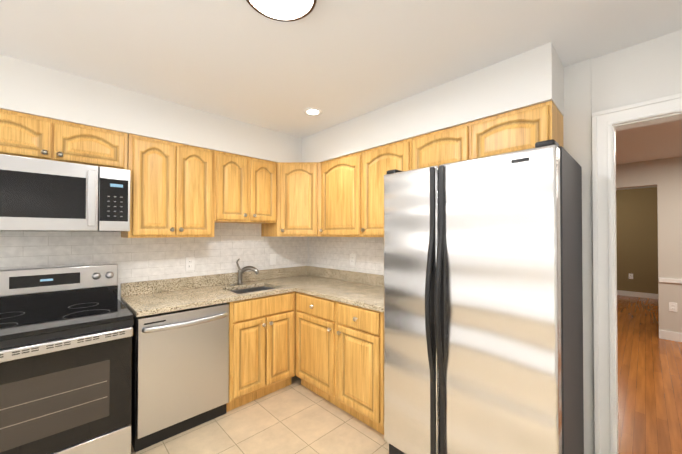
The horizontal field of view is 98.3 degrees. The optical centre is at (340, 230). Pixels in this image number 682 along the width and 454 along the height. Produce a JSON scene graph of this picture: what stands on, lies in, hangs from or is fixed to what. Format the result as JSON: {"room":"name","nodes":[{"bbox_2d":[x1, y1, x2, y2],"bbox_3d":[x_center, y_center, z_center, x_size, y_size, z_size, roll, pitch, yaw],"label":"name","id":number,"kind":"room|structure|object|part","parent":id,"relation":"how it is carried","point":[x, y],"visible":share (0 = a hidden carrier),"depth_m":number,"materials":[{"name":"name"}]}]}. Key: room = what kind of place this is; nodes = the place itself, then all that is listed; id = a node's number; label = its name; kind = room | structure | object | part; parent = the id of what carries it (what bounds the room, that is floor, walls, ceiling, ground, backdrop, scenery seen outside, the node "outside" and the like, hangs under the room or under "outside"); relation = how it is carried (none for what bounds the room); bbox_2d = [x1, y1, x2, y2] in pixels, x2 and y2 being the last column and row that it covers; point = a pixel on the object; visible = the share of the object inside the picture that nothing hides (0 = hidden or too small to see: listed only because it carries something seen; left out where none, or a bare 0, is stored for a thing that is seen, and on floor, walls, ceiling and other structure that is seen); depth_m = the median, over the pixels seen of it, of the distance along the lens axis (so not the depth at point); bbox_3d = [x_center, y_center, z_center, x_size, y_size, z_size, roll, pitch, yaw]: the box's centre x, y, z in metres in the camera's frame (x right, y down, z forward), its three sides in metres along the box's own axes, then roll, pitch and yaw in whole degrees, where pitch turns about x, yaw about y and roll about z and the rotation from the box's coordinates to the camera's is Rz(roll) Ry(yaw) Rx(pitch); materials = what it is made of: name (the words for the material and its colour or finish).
{"room":"kitchen","nodes":[
{"label":"kitchen","id":0,"kind":"room"},
{"bbox_2d":[0,54,301,161],"bbox_3d":[-1.543,-0.836,2.248,3.500,0.300,0.338,1,-1,-44],"label":"soffit","id":1,"kind":"structure","parent":0,"point":[34,89],"depth_m":2.06,"materials":[{"name":"white paint"}]},
{"bbox_2d":[131,374,388,453],"bbox_3d":[-0.316,1.442,1.004,3.560,0.060,4.000,1,-1,-44],"label":"floor","id":2,"kind":"structure","parent":0,"point":[295,417],"depth_m":2.08,"materials":[{"name":"beige tile"}]},
{"bbox_2d":[0,264,133,453],"bbox_3d":[-1.740,0.832,1.733,0.757,1.176,0.716,1,-1,-44],"label":"range","id":3,"kind":"object","parent":2,"relation":"on","point":[66,333],"visible":1,"depth_m":1.63,"materials":[{"name":"silver metal"}]},
{"bbox_2d":[123,303,228,451],"bbox_3d":[-1.262,0.994,2.262,0.594,0.862,0.638,1,-1,-44],"label":"dishwasher","id":4,"kind":"object","parent":2,"relation":"on","point":[180,371],"visible":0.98,"depth_m":2.03,"materials":[{"name":"silver metal"}]},
{"bbox_2d":[226,291,294,411],"bbox_3d":[-0.833,0.991,2.695,0.617,0.876,0.652,1,-1,-44],"label":"base cabinet","id":5,"kind":"object","parent":2,"relation":"on","point":[261,346],"visible":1,"depth_m":2.45,"materials":[{"name":"brown wood"}]},
{"bbox_3d":[-0.727,1.016,2.378,0.276,0.574,0.049,1,-1,-44],"label":"door","id":6,"kind":"part","parent":5,"relation":"part of","materials":[{"name":"brown wood"}]},
{"bbox_3d":[-0.634,0.639,2.493,0.565,0.152,0.019,1,-1,-44],"label":"drawer","id":7,"kind":"part","parent":5,"relation":"part of","materials":[{"name":"brown wood"}]},
{"bbox_3d":[-0.520,1.018,2.579,0.276,0.574,0.049,1,-1,-44],"label":"door","id":8,"kind":"part","parent":5,"relation":"part of","materials":[{"name":"brown wood"}]},
{"bbox_2d":[295,292,342,409],"bbox_3d":[-0.235,0.993,2.923,0.652,0.876,1.159,1,-1,-44],"label":"base cabinet","id":9,"kind":"object","parent":2,"relation":"on","point":[315,344],"visible":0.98,"depth_m":2.47,"materials":[{"name":"brown wood"}]},
{"bbox_2d":[121,259,340,316],"bbox_3d":[-0.837,0.505,2.699,1.822,0.479,0.636,1,-1,-44],"label":"countertop","id":10,"kind":"structure","parent":9,"relation":"on","point":[154,297],"depth_m":2.50,"materials":[{"name":"beige stone"}]},
{"bbox_2d":[230,259,259,285],"bbox_3d":[-0.929,0.391,2.836,0.245,0.249,0.182,1,-1,-44],"label":"faucet","id":11,"kind":"object","parent":10,"relation":"on","point":[240,282],"depth_m":2.85,"materials":[{"name":"silver metal"}]},
{"bbox_3d":[-0.241,0.639,2.499,0.049,0.152,0.502,1,-1,-44],"label":"drawer","id":12,"kind":"part","parent":9,"relation":"part of","materials":[{"name":"brown wood"}]},
{"bbox_3d":[-0.241,1.017,2.495,0.049,0.574,0.502,1,-1,-44],"label":"door","id":13,"kind":"part","parent":9,"relation":"part of","materials":[{"name":"brown wood"}]},
{"bbox_2d":[293,270,383,312],"bbox_3d":[0.159,0.478,2.512,0.652,0.140,1.020,1,-1,-44],"label":"countertop","id":14,"kind":"structure","parent":9,"relation":"on","point":[364,290],"depth_m":2.69,"materials":[{"name":"beige stone"}]},
{"bbox_2d":[337,302,383,434],"bbox_3d":[0.327,0.987,2.343,0.652,0.876,0.450,1,-1,-44],"label":"base cabinet","id":15,"kind":"object","parent":2,"relation":"on","point":[360,363],"visible":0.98,"depth_m":2.11,"materials":[{"name":"brown wood"}]},
{"bbox_3d":[0.111,1.013,2.133,0.049,0.574,0.398,1,-1,-44],"label":"door","id":16,"kind":"part","parent":15,"relation":"part of","materials":[{"name":"brown wood"}]},
{"bbox_3d":[0.111,0.635,2.136,0.049,0.152,0.398,1,-1,-44],"label":"drawer","id":17,"kind":"part","parent":15,"relation":"part of","materials":[{"name":"brown wood"}]},
{"bbox_2d":[384,139,583,453],"bbox_3d":[0.793,0.517,1.744,0.747,1.805,0.905,1,-1,-44],"label":"fridge","id":18,"kind":"object","parent":2,"relation":"on","point":[483,318],"visible":1,"depth_m":1.45,"materials":[{"name":"silver metal"}]},
{"bbox_2d":[0,0,681,189],"bbox_3d":[3.901,-1.018,3.029,12.600,0.080,9.200,1,-1,-44],"label":"ceiling","id":19,"kind":"structure","parent":0,"point":[336,62],"depth_m":1.58,"materials":[{"name":"white paint"}]},
{"bbox_2d":[246,0,316,21],"bbox_3d":[-0.250,-0.973,1.210,0.306,0.045,0.306,1,-1,-44],"label":"flush ceiling light","id":20,"kind":"object","parent":19,"relation":"attached to","point":[286,10],"visible":1,"depth_m":1.27,"materials":[{"name":"white glass"}]},
{"bbox_2d":[303,108,321,115],"bbox_3d":[-0.231,-0.981,2.433,0.156,0.006,0.156,1,-1,-44],"label":"recessed light","id":21,"kind":"object","parent":19,"relation":"in","point":[312,111],"visible":1,"depth_m":2.42,"materials":[{"name":"white plastic"}]},
{"bbox_2d":[302,42,563,161],"bbox_3d":[0.467,-0.834,2.446,0.338,0.300,2.177,1,-1,-44],"label":"soffit","id":22,"kind":"structure","parent":0,"point":[534,76],"depth_m":1.92,"materials":[{"name":"white paint"}]},
{"bbox_2d":[563,30,681,453],"bbox_3d":[0.884,0.220,2.320,0.100,2.410,3.600,1,-1,-44],"label":"wall","id":23,"kind":"structure","parent":0,"point":[577,132],"depth_m":1.69,"materials":[{"name":"white paint"}]},
{"bbox_2d":[319,151,361,236],"bbox_3d":[0.087,-0.313,2.812,0.362,0.735,0.537,1,-1,-44],"label":"upper cabinet","id":24,"kind":"object","parent":23,"relation":"attached to","point":[341,196],"visible":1,"depth_m":2.68,"materials":[{"name":"brown wood"}]},
{"bbox_2d":[307,237,383,274],"bbox_3d":[0.184,0.294,2.964,0.008,0.526,1.682,1,-1,-44],"label":"wall tile","id":25,"kind":"structure","parent":23,"relation":"attached to","point":[331,252],"depth_m":3.08,"materials":[{"name":"white tile"}]},
{"bbox_2d":[350,253,354,265],"bbox_3d":[0.119,0.292,3.019,0.008,0.120,0.074,1,-1,-44],"label":"electrical outlet","id":26,"kind":"object","parent":25,"relation":"attached to","point":[352,259],"visible":1,"depth_m":3.02,"materials":[{"name":"white plastic"}]},
{"bbox_2d":[361,138,411,236],"bbox_3d":[0.445,-0.316,2.442,0.362,0.735,0.486,1,-1,-44],"label":"upper cabinet","id":27,"kind":"object","parent":23,"relation":"attached to","point":[378,163],"visible":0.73,"depth_m":2.38,"materials":[{"name":"brown wood"}]},
{"bbox_2d":[412,100,562,169],"bbox_3d":[0.914,-0.533,1.961,0.362,0.310,0.855,1,-1,-44],"label":"upper cabinet","id":28,"kind":"object","parent":23,"relation":"attached to","point":[529,127],"visible":0.77,"depth_m":1.77,"materials":[{"name":"brown wood"}]},
{"bbox_3d":[0.654,-0.529,2.004,0.049,0.270,0.402,1,-1,-44],"label":"door","id":29,"kind":"part","parent":28,"relation":"part of","materials":[{"name":"brown wood"}]},
{"bbox_3d":[0.950,-0.532,1.700,0.049,0.270,0.402,1,-1,-44],"label":"door","id":30,"kind":"part","parent":28,"relation":"part of","materials":[{"name":"brown wood"}]},
{"bbox_2d":[591,53,681,453],"bbox_3d":[1.828,0.211,1.346,0.152,2.410,1.033,1,-1,-44],"label":"door frame","id":31,"kind":"structure","parent":23,"relation":"attached to","point":[607,124],"depth_m":1.63,"materials":[{"name":"white wood"}]},
{"bbox_2d":[616,187,657,293],"bbox_3d":[7.095,0.257,6.115,0.100,2.410,9.200,1,-1,-44],"label":"wall","id":32,"kind":"structure","parent":0,"point":[637,233],"depth_m":6.56,"materials":[{"name":"brown paint"}]},
{"bbox_2d":[617,290,657,298],"bbox_3d":[7.053,1.406,6.064,0.015,0.110,9.200,1,-1,-44],"label":"baseboard","id":33,"kind":"structure","parent":32,"relation":"attached to","point":[619,292],"depth_m":6.55,"materials":[{"name":"white wood"}]},
{"bbox_2d":[616,156,681,332],"bbox_3d":[5.496,0.225,2.823,0.120,2.410,6.700,1,-1,-44],"label":"wall","id":34,"kind":"structure","parent":0,"point":[669,195],"depth_m":3.93,"materials":[{"name":"grey paint"}]},
{"bbox_2d":[658,277,681,283],"bbox_3d":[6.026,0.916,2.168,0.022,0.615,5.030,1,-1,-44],"label":"trim","id":35,"kind":"structure","parent":34,"relation":"attached to","point":[670,280],"depth_m":3.89,"materials":[{"name":"white wood"}]},
{"bbox_2d":[659,330,681,341],"bbox_3d":[6.029,1.366,2.166,0.015,0.115,5.030,1,-1,-44],"label":"baseboard","id":36,"kind":"structure","parent":34,"relation":"attached to","point":[670,335],"depth_m":3.89,"materials":[{"name":"white"}]},
{"bbox_2d":[669,302,676,311],"bbox_3d":[4.370,1.000,3.883,0.008,0.120,0.074,1,-1,-44],"label":"outlet","id":37,"kind":"object","parent":34,"relation":"attached to","point":[673,306],"visible":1,"depth_m":3.88,"materials":[{"name":"white plastic"}]},
{"bbox_2d":[617,295,681,453],"bbox_3d":[5.214,1.474,4.279,8.940,0.060,9.200,1,-1,-44],"label":"floor","id":38,"kind":"structure","parent":0,"point":[649,391],"depth_m":2.77,"materials":[{"name":"brown wood"}]},
{"bbox_3d":[-1.660,0.221,2.429,3.600,2.410,0.100,1,-1,-44],"label":"wall","id":39,"kind":"structure","parent":0,"visible":0},
{"bbox_2d":[0,109,127,168],"bbox_3d":[-1.866,-0.556,1.911,0.755,0.265,0.362,1,-1,-44],"label":"upper cabinet","id":40,"kind":"object","parent":39,"relation":"attached to","point":[28,135],"visible":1,"depth_m":1.83,"materials":[{"name":"brown wood"}]},
{"bbox_3d":[-1.887,-0.555,1.672,0.352,0.225,0.049,1,-1,-44],"label":"door","id":41,"kind":"part","parent":40,"relation":"part of","materials":[{"name":"brown wood"}]},
{"bbox_2d":[0,154,129,231],"bbox_3d":[-1.830,-0.207,1.872,0.752,0.415,0.447,1,-1,-44],"label":"microwave","id":42,"kind":"object","parent":40,"relation":"attached to","point":[36,194],"visible":1,"depth_m":1.76,"materials":[{"name":"silver metal"}]},
{"bbox_3d":[-1.627,-0.552,1.925,0.352,0.225,0.049,1,-1,-44],"label":"door","id":43,"kind":"part","parent":40,"relation":"part of","materials":[{"name":"brown wood"}]},
{"bbox_2d":[0,223,306,301],"bbox_3d":[-1.342,0.232,2.662,2.620,0.646,0.008,1,-1,-44],"label":"wall tile","id":44,"kind":"structure","parent":39,"relation":"attached to","point":[225,248],"depth_m":2.45,"materials":[{"name":"white tile"}]},
{"bbox_2d":[185,257,194,270],"bbox_3d":[-1.350,0.294,2.641,0.074,0.120,0.008,1,-1,-44],"label":"electrical outlet","id":45,"kind":"object","parent":44,"relation":"attached to","point":[190,263],"visible":1,"depth_m":2.64,"materials":[{"name":"white plastic"}]},
{"bbox_2d":[270,253,275,264],"bbox_3d":[-0.743,0.308,3.229,0.074,0.120,0.011,1,-1,-44],"label":"outlet","id":46,"kind":"object","parent":44,"relation":"attached to","point":[272,259],"visible":1,"depth_m":3.22,"materials":[{"name":"white plastic"}]},
{"bbox_2d":[121,134,214,237],"bbox_3d":[-1.376,-0.317,2.384,0.599,0.735,0.362,1,-1,-44],"label":"upper cabinet","id":47,"kind":"object","parent":39,"relation":"attached to","point":[172,189],"visible":1,"depth_m":2.25,"materials":[{"name":"brown wood"}]},
{"bbox_3d":[-1.367,-0.315,2.175,0.272,0.695,0.049,1,-1,-44],"label":"door","id":48,"kind":"part","parent":47,"relation":"part of","materials":[{"name":"brown wood"}]},
{"bbox_3d":[-1.167,-0.313,2.369,0.272,0.695,0.049,1,-1,-44],"label":"door","id":49,"kind":"part","parent":47,"relation":"part of","materials":[{"name":"brown wood"}]},
{"bbox_2d":[215,151,276,223],"bbox_3d":[-0.944,-0.380,2.804,0.599,0.600,0.362,1,-1,-44],"label":"upper cabinet","id":50,"kind":"object","parent":39,"relation":"attached to","point":[245,189],"visible":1,"depth_m":2.67,"materials":[{"name":"brown wood"}]},
{"bbox_3d":[-0.944,-0.378,2.585,0.270,0.560,0.049,1,-1,-44],"label":"door","id":51,"kind":"part","parent":50,"relation":"part of","materials":[{"name":"brown wood"}]},
{"bbox_3d":[-0.726,-0.376,2.797,0.270,0.560,0.049,1,-1,-44],"label":"door","id":52,"kind":"part","parent":50,"relation":"part of","materials":[{"name":"brown wood"}]},
{"bbox_2d":[261,162,320,236],"bbox_3d":[-0.411,-0.309,3.139,0.621,0.735,0.621,1,-1,-44],"label":"upper cabinet","id":53,"kind":"object","parent":39,"relation":"attached to","point":[298,207],"visible":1,"depth_m":2.90,"materials":[{"name":"brown wood"}]},
{"bbox_3d":[-0.415,-0.309,2.892,0.366,0.697,0.049,0,-1,1],"label":"door","id":54,"kind":"part","parent":53,"relation":"part of","materials":[{"name":"brown wood"}]}
]}

